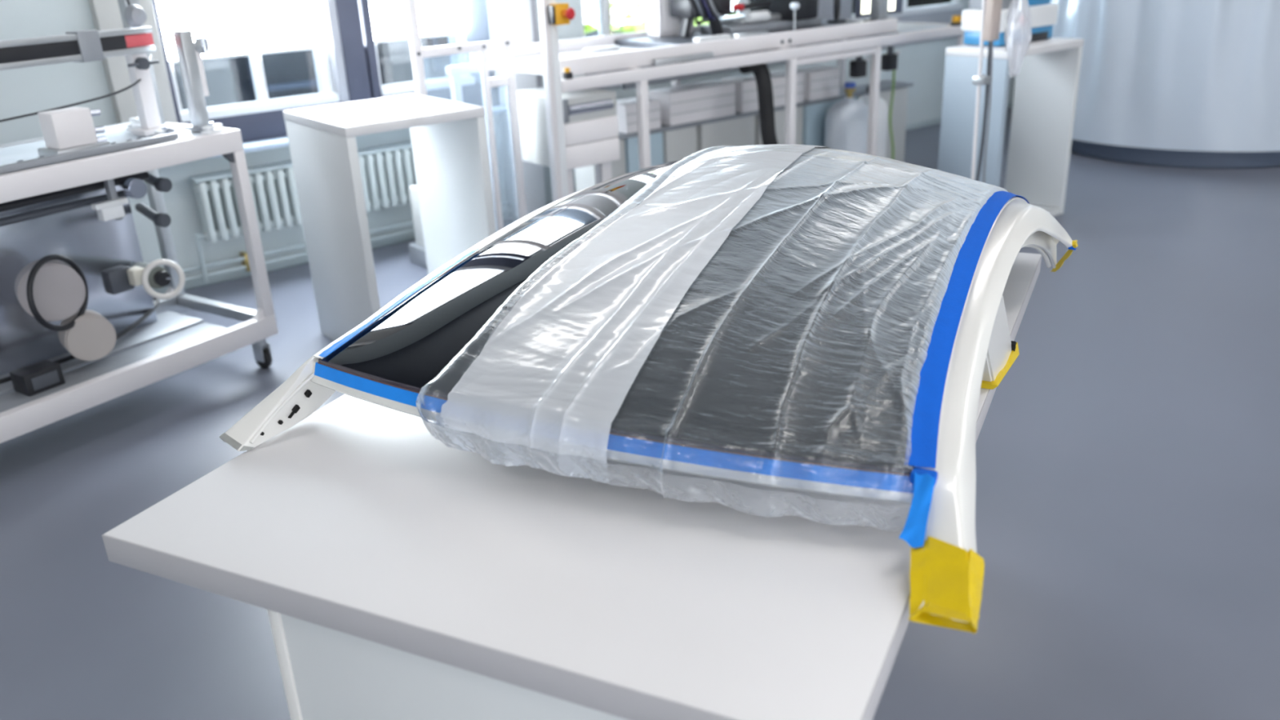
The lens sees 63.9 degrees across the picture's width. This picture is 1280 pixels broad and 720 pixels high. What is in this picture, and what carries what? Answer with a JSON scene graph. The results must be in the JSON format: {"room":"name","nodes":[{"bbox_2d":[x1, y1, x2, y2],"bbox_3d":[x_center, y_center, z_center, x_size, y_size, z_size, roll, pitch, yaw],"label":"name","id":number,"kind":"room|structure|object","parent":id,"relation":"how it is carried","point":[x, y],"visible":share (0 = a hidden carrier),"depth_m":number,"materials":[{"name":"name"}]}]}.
{"room":"laboratory","nodes":[
{"label":"laboratory","id":0,"kind":"room"},
{"bbox_2d":[0,0,1016,278],"bbox_3d":[-0.804,-2.110,6.184,14.000,2.450,0.251,-19,27,-34],"label":"wall","id":1,"kind":"structure","parent":0,"point":[922,64],"depth_m":5.27,"materials":[{"name":"white paint"}]},
{"bbox_2d":[88,0,177,124],"bbox_3d":[-2.492,-1.841,4.794,0.250,1.750,0.350,-19,27,-34],"label":"window frame","id":2,"kind":"structure","parent":1,"relation":"attached to","point":[106,15],"depth_m":4.82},
{"bbox_2d":[151,0,181,124],"bbox_3d":[-2.402,-1.888,4.900,0.035,1.750,0.280,-19,27,-34],"label":"trim","id":3,"kind":"structure","parent":1,"relation":"attached to","point":[154,3],"depth_m":4.97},
{"bbox_2d":[155,0,328,63],"bbox_3d":[-1.998,-2.150,4.979,0.813,1.300,0.060,-19,27,-34],"label":"roller blind","id":4,"kind":"object","parent":1,"relation":"attached to","point":[231,28],"visible":1,"depth_m":5.17,"materials":[{"name":"white fabric"}]},
{"bbox_2d":[187,160,302,282],"bbox_3d":[-2.008,-0.743,5.396,0.669,0.533,0.170,-19,27,-34],"label":"radiator","id":5,"kind":"object","parent":1,"relation":"attached to","point":[273,187],"visible":0.75,"depth_m":5.27,"materials":[{"name":"metal"}]},
{"bbox_2d":[187,160,293,182],"bbox_3d":[-1.988,-0.980,5.290,0.630,0.015,0.120,-19,27,-34],"label":"grille","id":6,"kind":"object","parent":5,"relation":"attached to","point":[268,170],"depth_m":5.25,"materials":[{"name":"metal"}]},
{"bbox_2d":[168,48,339,122],"bbox_3d":[-2.016,-2.045,5.054,0.827,1.610,0.125,-19,27,-34],"label":"window","id":7,"kind":"structure","parent":1,"relation":"in","point":[262,104],"depth_m":5.33,"materials":[{"name":"white plastic"}]},
{"bbox_2d":[312,0,349,102],"bbox_3d":[-1.717,-2.182,5.353,0.050,1.610,0.300,-19,27,-34],"label":"trim","id":8,"kind":"structure","parent":1,"relation":"attached to","point":[335,51],"depth_m":5.47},
{"bbox_2d":[151,200,512,289],"bbox_3d":[-3.245,-0.137,4.648,6.200,0.095,0.073,-19,27,-34],"label":"pipes","id":9,"kind":"object","parent":1,"relation":"attached to","point":[244,258],"visible":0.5,"depth_m":5.52,"materials":[{"name":"metal"}]},
{"bbox_2d":[181,81,499,142],"bbox_3d":[-1.657,-1.389,5.722,1.860,0.140,0.270,-19,27,-34],"label":"trim","id":10,"kind":"structure","parent":1,"relation":"attached to","point":[268,124],"depth_m":5.38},
{"bbox_2d":[200,105,507,159],"bbox_3d":[-1.612,-1.228,5.548,2.050,0.028,0.170,-19,27,-34],"label":"trim","id":11,"kind":"structure","parent":1,"relation":"attached to","point":[278,142],"depth_m":5.28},
{"bbox_2d":[335,0,382,102],"bbox_3d":[-1.614,-2.149,5.446,0.198,1.750,0.310,-19,27,-34],"label":"trim","id":12,"kind":"structure","parent":1,"relation":"attached to","point":[354,16],"depth_m":5.52,"materials":[{"name":"grey metal"}]},
{"bbox_2d":[357,141,417,212],"bbox_3d":[-1.334,-0.972,5.879,0.709,0.533,0.170,-19,27,-34],"label":"radiator","id":13,"kind":"object","parent":1,"relation":"attached to","point":[388,171],"visible":0.38,"depth_m":5.71,"materials":[{"name":"metal"}]},
{"bbox_2d":[357,141,412,155],"bbox_3d":[-1.314,-1.209,5.773,0.670,0.015,0.120,-19,27,-34],"label":"grille","id":14,"kind":"object","parent":13,"relation":"attached to","point":[397,148],"depth_m":5.68,"materials":[{"name":"metal"}]},
{"bbox_2d":[368,0,467,43],"bbox_3d":[-1.247,-2.405,5.516,0.577,1.300,0.060,-19,27,-34],"label":"roller blind","id":15,"kind":"object","parent":1,"relation":"attached to","point":[436,18],"visible":1,"depth_m":5.73,"materials":[{"name":"white fabric"}]},
{"bbox_2d":[374,34,475,96],"bbox_3d":[-1.266,-2.300,5.591,0.592,1.610,0.125,-19,27,-34],"label":"window","id":16,"kind":"structure","parent":1,"relation":"in","point":[466,79],"depth_m":5.87,"materials":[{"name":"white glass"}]},
{"bbox_2d":[448,0,493,82],"bbox_3d":[-1.035,-2.365,5.907,0.158,1.750,0.230,-19,27,-34],"label":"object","id":17,"kind":"structure","parent":1,"relation":"attached to","point":[476,11],"depth_m":5.99,"materials":[{"name":"white"}]},
{"bbox_2d":[486,0,546,220],"bbox_3d":[-0.840,-2.209,6.035,0.210,2.750,0.370,-19,27,-34],"label":"trim","id":18,"kind":"structure","parent":1,"relation":"attached to","point":[520,11],"depth_m":6.15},
{"bbox_2d":[530,0,542,87],"bbox_3d":[-0.757,-2.449,6.083,0.100,1.750,0.270,-19,27,-34],"label":"trim","id":19,"kind":"structure","parent":1,"relation":"attached to","point":[533,6],"depth_m":6.17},
{"bbox_2d":[153,102,1013,293],"bbox_3d":[-0.673,-0.963,6.545,14.000,0.045,0.022,-19,27,-34],"label":"baseboard","id":20,"kind":"structure","parent":1,"relation":"attached to","point":[233,275],"depth_m":5.65,"materials":[{"name":"plastic"}]},
{"bbox_2d":[580,0,647,37],"bbox_3d":[-0.104,-2.736,6.406,0.760,1.520,0.125,-19,27,-34],"label":"window","id":21,"kind":"structure","parent":1,"relation":"in","point":[603,16],"depth_m":6.52,"materials":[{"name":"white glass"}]},
{"bbox_2d":[732,0,768,15],"bbox_3d":[0.790,-3.040,7.046,1.240,1.520,0.125,-19,27,-34],"label":"window","id":22,"kind":"structure","parent":1,"relation":"in","point":[735,2],"depth_m":7.24,"materials":[{"name":"clear glass"}]},
{"bbox_2d":[585,8,961,89],"bbox_3d":[1.104,-2.369,7.682,3.890,0.230,0.270,-19,27,-34],"label":"trim","id":23,"kind":"structure","parent":1,"relation":"attached to","point":[944,16],"depth_m":8.33,"materials":[{"name":"grey metal"}]},
{"bbox_2d":[817,0,852,44],"bbox_3d":[1.367,-3.168,7.596,0.350,1.750,0.280,-19,27,-34],"label":"trim","id":24,"kind":"structure","parent":1,"relation":"attached to","point":[825,7],"depth_m":7.68,"materials":[{"name":"grey metal"}]},
{"bbox_2d":[851,0,963,20],"bbox_3d":[2.099,-3.484,7.982,1.400,1.520,0.125,-19,27,-34],"label":"window","id":25,"kind":"structure","parent":1,"relation":"in","point":[909,6],"depth_m":8.36,"materials":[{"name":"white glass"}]},
{"bbox_2d":[0,107,1279,719],"bbox_3d":[2.144,0.357,3.234,14.400,0.100,9.500,-19,27,-34],"label":"floor","id":26,"kind":"structure","parent":0,"point":[1127,455],"depth_m":3.13,"materials":[{"name":"concrete"}]},
{"bbox_2d":[0,121,278,443],"bbox_3d":[-2.163,-0.252,3.753,0.650,0.980,1.397,12,26,31],"label":"rolling cart","id":27,"kind":"object","parent":26,"relation":"on","point":[94,384],"visible":0.76,"depth_m":3.81,"materials":[{"name":"metal"}]},
{"bbox_2d":[8,360,65,395],"bbox_3d":[-2.103,0.062,3.585,0.104,0.075,0.130,12,26,31],"label":"supplies","id":28,"kind":"object","parent":27,"relation":"on","point":[40,376],"visible":1,"depth_m":3.55,"materials":[{"name":"plastic"}]},
{"bbox_2d":[37,106,110,156],"bbox_3d":[-1.973,-0.791,3.559,0.130,0.150,0.193,12,26,31],"label":"block","id":29,"kind":"object","parent":27,"relation":"on","point":[67,130],"visible":0.94,"depth_m":3.52,"materials":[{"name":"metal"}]},
{"bbox_2d":[0,26,172,136],"bbox_3d":[-2.139,-0.879,3.473,0.110,0.392,1.120,12,26,31],"label":"guide","id":30,"kind":"object","parent":27,"relation":"on","point":[80,46],"visible":0.94,"depth_m":3.68,"materials":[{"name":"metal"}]},
{"bbox_2d":[0,53,151,122],"bbox_3d":[-2.076,-0.900,3.519,0.149,0.158,1.167,8,24,23],"label":"cable","id":31,"kind":"object","parent":30,"relation":"attached to","point":[150,55],"visible":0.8,"depth_m":3.62,"materials":[{"name":"black plastic"}]},
{"bbox_2d":[0,132,179,173],"bbox_3d":[-2.032,-0.639,3.373,0.075,0.029,1.120,12,26,31],"label":"bar","id":32,"kind":"object","parent":27,"relation":"on","point":[20,165],"visible":1,"depth_m":3.51,"materials":[{"name":"grey metal"}]},
{"bbox_2d":[0,171,204,395],"bbox_3d":[-2.101,-0.283,3.633,0.437,0.675,1.100,12,26,31],"label":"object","id":33,"kind":"object","parent":27,"relation":"in","point":[74,275],"visible":0.98,"depth_m":3.74,"materials":[{"name":"metal"}]},
{"bbox_2d":[0,296,159,384],"bbox_3d":[-2.142,-0.086,3.829,0.260,0.124,0.911,1,23,9],"label":"power cable","id":34,"kind":"object","parent":33,"relation":"on","point":[156,303],"visible":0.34,"depth_m":3.98,"materials":[{"name":"black plastic"}]},
{"bbox_2d":[0,311,204,395],"bbox_3d":[-2.171,0.007,3.810,0.240,0.010,1.100,12,26,31],"label":"tray","id":35,"kind":"object","parent":33,"relation":"on","point":[167,322],"depth_m":4.00,"materials":[{"name":"grey metal"}]},
{"bbox_2d":[0,322,226,413],"bbox_3d":[-2.006,0.055,3.716,0.150,0.020,1.100,12,26,31],"label":"tray","id":36,"kind":"object","parent":27,"relation":"on","point":[13,400],"depth_m":3.80,"materials":[{"name":"grey metal"}]},
{"bbox_2d":[126,122,141,132],"bbox_3d":[-1.946,-0.909,4.000,0.040,0.030,0.100,12,26,31],"label":"plate","id":37,"kind":"object","parent":27,"relation":"on","point":[134,126],"visible":0.41,"depth_m":3.97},
{"bbox_2d":[128,116,139,124],"bbox_3d":[-2.010,-0.968,4.149,0.040,0.030,0.100,12,26,31],"label":"plate","id":38,"kind":"object","parent":27,"relation":"on","point":[133,120],"visible":0.25,"depth_m":4.11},
{"bbox_2d":[117,0,164,124],"bbox_3d":[-1.948,-1.424,3.883,0.085,1.070,0.166,-17,26,-30],"label":"post","id":39,"kind":"object","parent":27,"relation":"on","point":[132,15],"visible":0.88,"depth_m":3.92,"materials":[{"name":"metal"}]},
{"bbox_2d":[153,125,177,135],"bbox_3d":[-1.760,-0.849,3.820,0.060,0.040,0.085,12,26,31],"label":"block","id":40,"kind":"object","parent":27,"relation":"on","point":[164,130],"visible":0.62,"depth_m":3.80,"materials":[{"name":"metal"}]},
{"bbox_2d":[172,30,217,131],"bbox_3d":[-1.690,-1.071,3.924,0.094,0.365,0.140,12,26,31],"label":"upright","id":41,"kind":"object","parent":27,"relation":"on","point":[188,51],"visible":0.99,"depth_m":3.89,"materials":[{"name":"metal"}]},
{"bbox_2d":[200,121,224,134],"bbox_3d":[-1.614,-0.878,3.874,0.040,0.040,0.086,6,24,21],"label":"block","id":42,"kind":"object","parent":27,"relation":"on","point":[212,127],"visible":1,"depth_m":3.86,"materials":[{"name":"metal"}]},
{"bbox_2d":[283,93,496,340],"bbox_3d":[-1.038,-0.573,4.398,0.598,0.990,0.634,-19,27,-34],"label":"pedestal table","id":43,"kind":"object","parent":26,"relation":"on","point":[449,139],"visible":0.62,"depth_m":4.26,"materials":[{"name":"white laminate"}]},
{"bbox_2d":[408,184,426,268],"bbox_3d":[-1.043,-0.793,5.511,0.330,0.550,0.330,-19,27,-34],"label":"pump","id":44,"kind":"object","parent":26,"relation":"on","point":[416,250],"visible":0.12,"depth_m":5.51,"materials":[{"name":"white plastic"}]},
{"bbox_2d":[404,0,527,231],"bbox_3d":[-0.817,-1.361,4.828,0.520,2.100,0.260,-19,27,-34],"label":"guard","id":45,"kind":"object","parent":26,"relation":"on","point":[417,53],"visible":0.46,"depth_m":4.93,"materials":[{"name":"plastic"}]},
{"bbox_2d":[537,0,568,201],"bbox_3d":[-0.411,-1.396,4.739,0.070,2.200,0.045,-19,27,-34],"label":"post","id":46,"kind":"object","parent":26,"relation":"on","point":[548,33],"visible":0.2,"depth_m":4.80,"materials":[{"name":"white metal"}]},
{"bbox_2d":[546,3,575,25],"bbox_3d":[-0.351,-1.558,4.626,0.091,0.090,0.105,-19,27,-34],"label":"emergency stop button","id":47,"kind":"object","parent":46,"relation":"attached to","point":[558,14],"visible":1,"depth_m":4.62,"materials":[{"name":"yellow plastic"}]},
{"bbox_2d":[516,86,619,195],"bbox_3d":[-0.365,-0.924,5.296,0.340,0.900,0.494,-19,27,-34],"label":"drawer unit","id":48,"kind":"object","parent":26,"relation":"on","point":[590,117],"visible":0.66,"depth_m":5.06,"materials":[{"name":"metal"}]},
{"bbox_2d":[102,252,1041,719],"bbox_3d":[0.135,0.341,2.374,1.216,0.750,2.021,8,25,24],"label":"display table","id":49,"kind":"object","parent":26,"relation":"on","point":[398,572],"visible":0.61,"depth_m":1.52,"materials":[{"name":"white laminate"}]},
{"bbox_2d":[218,155,1078,633],"bbox_3d":[0.223,-0.224,2.284,1.379,0.358,1.808,9,25,26],"label":"roof","id":50,"kind":"structure","parent":49,"relation":"on","point":[727,421],"depth_m":1.75,"materials":[{"name":"black glass"}]},
{"bbox_2d":[416,144,1008,528],"bbox_3d":[0.356,-0.232,2.218,0.869,0.348,1.667,9,25,26],"label":"protective film","id":51,"kind":"object","parent":50,"relation":"on","point":[547,387],"visible":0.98,"depth_m":1.87,"materials":[{"name":"clear plastic"}]},
{"bbox_2d":[445,15,966,169],"bbox_3d":[0.551,-1.438,6.213,3.200,1.075,1.057,-19,27,-34],"label":"bench","id":52,"kind":"object","parent":26,"relation":"on","point":[637,49],"depth_m":5.66,"materials":[{"name":"white laminate"},{"name":"white painted metal"},{"name":"aluminium"}]},
{"bbox_2d":[562,67,573,79],"bbox_3d":[-0.341,-1.346,4.820,0.040,0.050,0.030,-19,27,-34],"label":"switch","id":53,"kind":"object","parent":52,"relation":"on","point":[567,74],"visible":1,"depth_m":4.81,"materials":[{"name":"black plastic"}]},
{"bbox_2d":[583,44,619,53],"bbox_3d":[-0.214,-1.736,5.733,0.220,0.025,0.050,-19,27,-34],"label":"bar","id":54,"kind":"object","parent":52,"relation":"on","point":[612,47],"visible":1,"depth_m":5.71,"materials":[{"name":"white metal"}]},
{"bbox_2d":[646,0,693,37],"bbox_3d":[0.176,-2.075,6.061,0.260,0.300,0.125,-19,27,-34],"label":"control box","id":55,"kind":"object","parent":52,"relation":"on","point":[660,21],"visible":0.62,"depth_m":6.00,"materials":[{"name":"white plastic"}]},
{"bbox_2d":[621,67,732,89],"bbox_3d":[0.209,-1.530,5.534,0.751,0.055,0.037,-19,27,-34],"label":"pipe","id":56,"kind":"object","parent":52,"relation":"attached to","point":[630,85],"visible":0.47,"depth_m":5.49,"materials":[{"name":"grey metal"}]},
{"bbox_2d":[693,34,730,42],"bbox_3d":[0.401,-1.783,5.689,0.240,0.025,0.050,-19,27,-34],"label":"bar","id":57,"kind":"object","parent":52,"relation":"on","point":[699,39],"visible":0.92,"depth_m":5.66,"materials":[{"name":"white metal"}]},
{"bbox_2d":[669,0,821,37],"bbox_3d":[0.610,-2.149,6.062,1.100,0.401,0.340,-19,27,-34],"label":"machine","id":58,"kind":"object","parent":52,"relation":"on","point":[779,15],"visible":0.98,"depth_m":6.02,"materials":[{"name":"grey metal"}]},
{"bbox_2d":[733,31,768,37],"bbox_3d":[0.626,-1.831,5.780,0.240,0.025,0.050,-19,27,-34],"label":"bar","id":59,"kind":"object","parent":52,"relation":"on","point":[758,33],"visible":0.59,"depth_m":5.75,"materials":[{"name":"metal"}]},
{"bbox_2d":[738,62,777,144],"bbox_3d":[0.789,-1.302,5.993,0.456,0.937,0.139,-19,27,-34],"label":"hose","id":60,"kind":"object","parent":52,"relation":"hanging from","point":[761,72],"visible":0.48,"depth_m":5.82,"materials":[{"name":"black rubber"}]},
{"bbox_2d":[790,2,799,30],"bbox_3d":[0.883,-1.954,5.862,0.060,0.170,0.060,-19,27,-34],"label":"stand","id":61,"kind":"object","parent":52,"relation":"on","point":[794,6],"visible":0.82,"depth_m":5.83,"materials":[{"name":"metal"}]},
{"bbox_2d":[827,0,845,23],"bbox_3d":[1.228,-2.225,6.391,0.098,0.239,0.225,13,27,32],"label":"stand","id":62,"kind":"object","parent":52,"relation":"on","point":[837,3],"visible":1,"depth_m":6.38,"materials":[{"name":"black plastic"}]},
{"bbox_2d":[848,55,870,77],"bbox_3d":[1.311,-1.762,6.122,0.101,0.142,0.073,-19,27,-34],"label":"box","id":63,"kind":"object","parent":52,"relation":"hanging from","point":[858,68],"visible":0.82,"depth_m":6.11,"materials":[{"name":"black plastic"}]},
{"bbox_2d":[863,0,888,22],"bbox_3d":[1.458,-2.187,6.259,0.130,0.250,0.120,-19,27,-34],"label":"bracket","id":64,"kind":"object","parent":52,"relation":"on","point":[878,8],"visible":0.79,"depth_m":6.25,"materials":[{"name":"metal"}]},
{"bbox_2d":[854,0,902,17],"bbox_3d":[1.551,-2.412,6.716,0.450,0.420,0.160,-19,27,-34],"label":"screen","id":65,"kind":"object","parent":52,"relation":"on","point":[862,6],"visible":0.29,"depth_m":6.65,"materials":[{"name":"white"}]},
{"bbox_2d":[880,45,901,71],"bbox_3d":[1.554,-1.869,6.355,0.101,0.142,0.073,-19,27,-34],"label":"box","id":66,"kind":"object","parent":52,"relation":"hanging from","point":[889,61],"visible":0.99,"depth_m":6.34,"materials":[{"name":"black plastic"}]},
{"bbox_2d":[888,69,895,159],"bbox_3d":[1.689,-1.624,6.891,0.044,0.792,0.115,-4,22,-4],"label":"hose","id":67,"kind":"object","parent":52,"relation":"hanging from","point":[894,71],"visible":0.67,"depth_m":6.87,"materials":[{"name":"black rubber"}]},
{"bbox_2d":[574,80,913,191],"bbox_3d":[0.767,-1.338,6.601,2.780,0.577,0.230,-19,27,-34],"label":"radiator","id":68,"kind":"object","parent":26,"relation":"on","point":[668,144],"visible":0.25,"depth_m":6.30,"materials":[{"name":"grey metal"}]},
{"bbox_2d":[616,97,661,133],"bbox_3d":[-0.039,-1.405,5.886,0.250,0.158,0.204,-19,27,-34],"label":"storage bin","id":69,"kind":"object","parent":68,"relation":"on","point":[626,108],"visible":0.57,"depth_m":5.79,"materials":[{"name":"white plastic"}]},
{"bbox_2d":[648,80,735,125],"bbox_3d":[0.315,-1.539,6.135,0.515,0.188,0.204,-19,27,-34],"label":"storage bin","id":70,"kind":"object","parent":68,"relation":"on","point":[703,100],"visible":0.9,"depth_m":6.04,"materials":[{"name":"white plastic"}]},
{"bbox_2d":[720,76,759,112],"bbox_3d":[0.625,-1.645,6.356,0.155,0.188,0.204,-19,27,-34],"label":"storage bin","id":71,"kind":"object","parent":68,"relation":"on","point":[746,97],"visible":0.62,"depth_m":6.28,"materials":[{"name":"white plastic"}]},
{"bbox_2d":[748,71,804,106],"bbox_3d":[0.870,-1.725,6.532,0.300,0.183,0.204,-19,27,-34],"label":"storage bin","id":72,"kind":"object","parent":68,"relation":"on","point":[778,77],"visible":0.51,"depth_m":6.45,"materials":[{"name":"white plastic"}]},
{"bbox_2d":[796,65,839,100],"bbox_3d":[1.140,-1.817,6.726,0.280,0.183,0.204,-19,27,-34],"label":"storage bin","id":73,"kind":"object","parent":68,"relation":"on","point":[821,82],"visible":0.79,"depth_m":6.64,"materials":[{"name":"white plastic"}]},
{"bbox_2d":[824,81,868,153],"bbox_3d":[1.346,-1.439,6.636,0.300,0.690,0.300,-19,27,-34],"label":"bottle","id":74,"kind":"object","parent":26,"relation":"on","point":[846,129],"visible":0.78,"depth_m":6.50,"materials":[{"name":"plastic"}]},
{"bbox_2d":[857,84,888,157],"bbox_3d":[1.529,-1.507,6.846,0.230,0.640,0.230,-19,27,-34],"label":"bottle","id":75,"kind":"object","parent":26,"relation":"on","point":[882,108],"visible":0.27,"depth_m":6.74,"materials":[{"name":"white plastic"}]},
{"bbox_2d":[970,0,1002,182],"bbox_3d":[1.656,-1.214,4.994,0.205,1.500,0.200,-8,23,-12],"label":"pole","id":76,"kind":"object","parent":26,"relation":"on","point":[991,12],"visible":0.67,"depth_m":4.88,"materials":[{"name":"grey metal"}]},
{"bbox_2d":[1004,0,1031,78],"bbox_3d":[1.772,-1.543,4.784,0.149,0.440,0.104,-8,23,-14],"label":"plastic bag","id":77,"kind":"object","parent":76,"relation":"hanging from","point":[1024,37],"visible":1,"depth_m":4.78,"materials":[{"name":"plastic"}]},
{"bbox_2d":[960,0,1058,46],"bbox_3d":[2.029,-1.907,5.584,0.540,0.340,0.275,-19,27,-34],"label":"machine","id":78,"kind":"object","parent":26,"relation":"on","point":[1044,14],"visible":0.45,"depth_m":5.53,"materials":[{"name":"blue metal"}]},
{"bbox_2d":[937,37,1084,216],"bbox_3d":[2.063,-1.269,5.767,0.720,0.980,0.380,-19,27,-34],"label":"plinth","id":79,"kind":"object","parent":26,"relation":"on","point":[1046,89],"visible":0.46,"depth_m":5.76,"materials":[{"name":"white laminate"}]},
{"bbox_2d":[1049,0,1279,168],"bbox_3d":[4.021,-2.911,7.212,2.161,2.752,2.239,-19,27,-34],"label":"curved wall","id":80,"kind":"structure","parent":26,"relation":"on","point":[1175,83],"depth_m":6.78,"materials":[{"name":"metal"}]},
{"label":"outside","id":81,"kind":"structure","parent":0,"visible":0},
{"bbox_2d":[583,0,701,35],"bbox_3d":[-0.544,-5.382,14.527,3.524,4.514,3.494,-19,27,-34],"label":"tree","id":82,"kind":"object","parent":81,"relation":"in","point":[627,28],"visible":0.18,"depth_m":15.37,"materials":[{"name":"green plant"}]},
{"bbox_2d":[584,17,703,37],"bbox_3d":[-5.476,-4.164,18.157,38.000,0.100,24.230,-19,27,-34],"label":"trim","id":83,"kind":"structure","parent":81,"point":[594,33],"depth_m":33.05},
{"bbox_2d":[173,35,450,110],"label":"window","id":84,"kind":"structure","parent":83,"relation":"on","point":[229,81],"depth_m":9.73,"materials":[{"name":"clear glass"}]},
{"bbox_2d":[591,0,733,29],"bbox_3d":[0.892,-7.110,18.342,3.666,4.680,3.640,-19,27,-34],"label":"tree","id":85,"kind":"object","parent":83,"relation":"on","point":[628,16],"visible":0.06,"depth_m":18.32,"materials":[{"name":"green plant"}]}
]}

